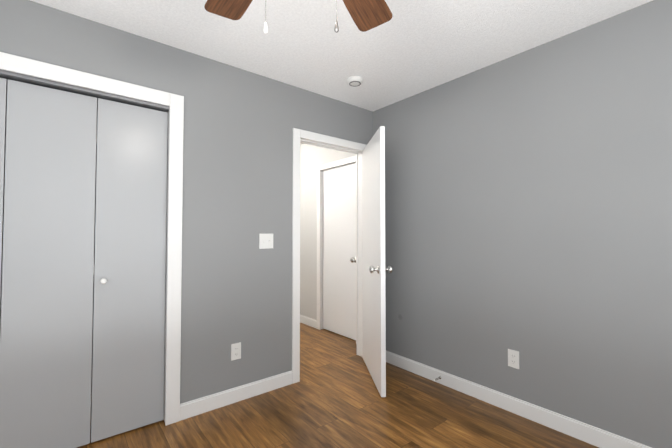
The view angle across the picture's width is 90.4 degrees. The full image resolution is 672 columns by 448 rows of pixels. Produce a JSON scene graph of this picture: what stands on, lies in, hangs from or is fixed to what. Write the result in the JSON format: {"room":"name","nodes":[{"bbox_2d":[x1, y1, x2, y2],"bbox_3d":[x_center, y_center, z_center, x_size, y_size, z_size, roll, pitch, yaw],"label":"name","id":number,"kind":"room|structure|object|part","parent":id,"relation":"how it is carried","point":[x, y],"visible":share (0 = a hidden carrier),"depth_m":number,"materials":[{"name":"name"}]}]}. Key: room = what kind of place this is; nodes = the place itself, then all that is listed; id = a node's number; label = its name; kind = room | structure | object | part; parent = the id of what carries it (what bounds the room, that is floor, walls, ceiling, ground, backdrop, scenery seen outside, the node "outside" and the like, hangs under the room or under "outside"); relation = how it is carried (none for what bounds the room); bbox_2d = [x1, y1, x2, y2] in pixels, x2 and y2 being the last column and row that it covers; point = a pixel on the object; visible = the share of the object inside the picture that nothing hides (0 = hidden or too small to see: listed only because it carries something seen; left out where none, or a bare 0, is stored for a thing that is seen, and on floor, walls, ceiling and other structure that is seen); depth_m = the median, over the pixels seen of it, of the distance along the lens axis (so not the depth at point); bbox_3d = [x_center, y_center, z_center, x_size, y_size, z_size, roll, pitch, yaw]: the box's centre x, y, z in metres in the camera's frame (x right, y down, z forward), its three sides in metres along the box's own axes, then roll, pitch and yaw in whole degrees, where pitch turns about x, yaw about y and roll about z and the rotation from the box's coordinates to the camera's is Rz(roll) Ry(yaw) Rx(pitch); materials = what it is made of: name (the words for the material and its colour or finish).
{"room":"empty bedroom","nodes":[
{"label":"empty bedroom","id":0,"kind":"room"},
{"bbox_2d":[0,0,372,403],"bbox_3d":[-1.047,0.057,2.257,4.090,2.440,0.120,1,-2,-39],"label":"wall","id":1,"kind":"structure","parent":0,"point":[239,126],"depth_m":2.38,"materials":[{"name":"grey paint"}]},
{"bbox_2d":[0,78,167,447],"bbox_3d":[-1.702,0.243,1.698,1.524,2.012,0.066,1,-2,-39],"label":"closet doors","id":2,"kind":"structure","parent":1,"relation":"in","point":[53,162],"depth_m":1.90,"materials":[{"name":"white wood"}]},
{"bbox_2d":[0,52,183,425],"bbox_3d":[-1.708,0.200,1.707,1.690,2.124,0.136,1,-2,-39],"label":"trim","id":3,"kind":"structure","parent":1,"relation":"attached to","point":[27,70],"depth_m":2.13,"materials":[{"name":"white wood"}]},
{"bbox_2d":[231,342,240,360],"bbox_3d":[-0.722,0.922,2.414,0.072,0.116,0.007,1,-2,-39],"label":"electrical outlet","id":4,"kind":"object","parent":1,"relation":"attached to","point":[235,351],"visible":1,"depth_m":2.41,"materials":[{"name":"white plastic"}]},
{"bbox_2d":[180,370,291,420],"bbox_3d":[-0.685,1.230,2.432,0.849,0.104,0.013,1,-2,-39],"label":"baseboard","id":5,"kind":"structure","parent":1,"relation":"attached to","point":[201,405],"depth_m":2.38,"materials":[{"name":"white wood"}]},
{"bbox_2d":[259,234,272,248],"bbox_3d":[-0.536,0.132,2.581,0.118,0.116,0.017,1,-2,-39],"label":"light switch","id":6,"kind":"object","parent":1,"relation":"attached to","point":[265,241],"visible":1,"depth_m":2.58,"materials":[{"name":"white plastic"}]},
{"bbox_2d":[292,128,365,383],"bbox_3d":[-0.046,0.258,3.062,0.903,2.084,0.152,1,-2,-39],"label":"door frame","id":7,"kind":"structure","parent":1,"relation":"attached to","point":[319,140],"depth_m":2.82,"materials":[{"name":"white wood"}]},
{"bbox_2d":[362,126,392,396],"bbox_3d":[0.312,0.279,2.866,0.177,2.006,0.785,0,-2,-5],"label":"door","id":8,"kind":"structure","parent":1,"relation":"in","point":[373,251],"depth_m":2.68,"materials":[{"name":"white wood"}]},
{"bbox_2d":[300,144,355,319],"bbox_3d":[-0.334,0.120,4.507,0.120,2.440,2.480,1,-2,-39],"label":"wall","id":9,"kind":"structure","parent":0,"point":[312,157],"depth_m":4.43,"materials":[{"name":"paint"}]},
{"bbox_2d":[300,315,316,328],"bbox_3d":[-0.665,1.296,4.778,0.013,0.104,1.350,1,-2,-39],"label":"baseboard","id":10,"kind":"structure","parent":9,"relation":"attached to","point":[311,322],"depth_m":4.39,"materials":[{"name":"white wood"}]},
{"bbox_2d":[317,156,356,343],"bbox_3d":[0.060,0.284,4.003,0.136,2.084,0.810,1,-2,-39],"label":"door frame","id":11,"kind":"structure","parent":9,"relation":"attached to","point":[335,164],"depth_m":4.24,"materials":[{"name":"white wood"}]},
{"bbox_2d":[323,163,355,339],"bbox_3d":[0.033,0.310,3.981,0.106,2.007,0.680,1,-2,-39],"label":"hall door","id":12,"kind":"structure","parent":9,"relation":"in","point":[339,250],"depth_m":3.99,"materials":[{"name":"white wood"}]},
{"bbox_2d":[77,323,598,447],"bbox_3d":[-0.845,1.320,1.973,4.090,0.100,5.720,1,-2,-39],"label":"floor","id":13,"kind":"structure","parent":0,"point":[332,398],"depth_m":2.18,"materials":[{"name":"brown wood"}]},
{"bbox_2d":[30,0,652,144],"bbox_3d":[-0.845,-1.229,2.045,4.090,0.120,5.720,1,-2,-39],"label":"ceiling","id":14,"kind":"structure","parent":0,"point":[410,48],"depth_m":2.06,"materials":[{"name":"white paint"}]},
{"bbox_2d":[204,0,391,33],"bbox_3d":[-0.133,-0.886,1.046,1.171,0.623,1.134,1,-2,-39],"label":"ceiling fan","id":15,"kind":"object","parent":14,"relation":"hanging from","point":[366,15],"visible":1,"depth_m":1.44,"materials":[{"name":"brown wood"}]},
{"label":"blade","id":16,"kind":"part","parent":15,"relation":"part of","materials":[{"name":"brown wood"}]},
{"bbox_3d":[0.095,-0.947,1.375,0.164,0.006,0.391,-9,-14,29],"label":"blade","id":17,"kind":"part","parent":15,"relation":"part of","materials":[{"name":"brown wood"}]},
{"bbox_2d":[347,76,362,86],"bbox_3d":[0.151,-1.133,2.660,0.128,0.038,0.128,1,-2,-39],"label":"smoke detector","id":18,"kind":"object","parent":14,"relation":"attached to","point":[354,81],"visible":1,"depth_m":2.62,"materials":[{"name":"white plastic"}]},
{"bbox_2d":[373,0,671,447],"bbox_3d":[1.399,0.054,2.153,0.120,2.440,3.120,1,-2,-39],"label":"wall","id":19,"kind":"structure","parent":0,"point":[528,205],"depth_m":2.11,"materials":[{"name":"grey paint"}]},
{"bbox_2d":[508,349,518,368],"bbox_3d":[1.206,0.917,2.267,0.007,0.116,0.072,1,-2,-39],"label":"electrical outlet","id":20,"kind":"object","parent":19,"relation":"attached to","point":[513,358],"visible":1,"depth_m":2.26,"materials":[{"name":"white plastic"}]},
{"bbox_2d":[386,351,651,447],"bbox_3d":[1.295,1.222,2.126,0.036,0.104,2.980,1,-2,-39],"label":"baseboard","id":21,"kind":"structure","parent":19,"relation":"attached to","point":[589,434],"depth_m":2.21,"materials":[{"name":"white wood"}]}
]}

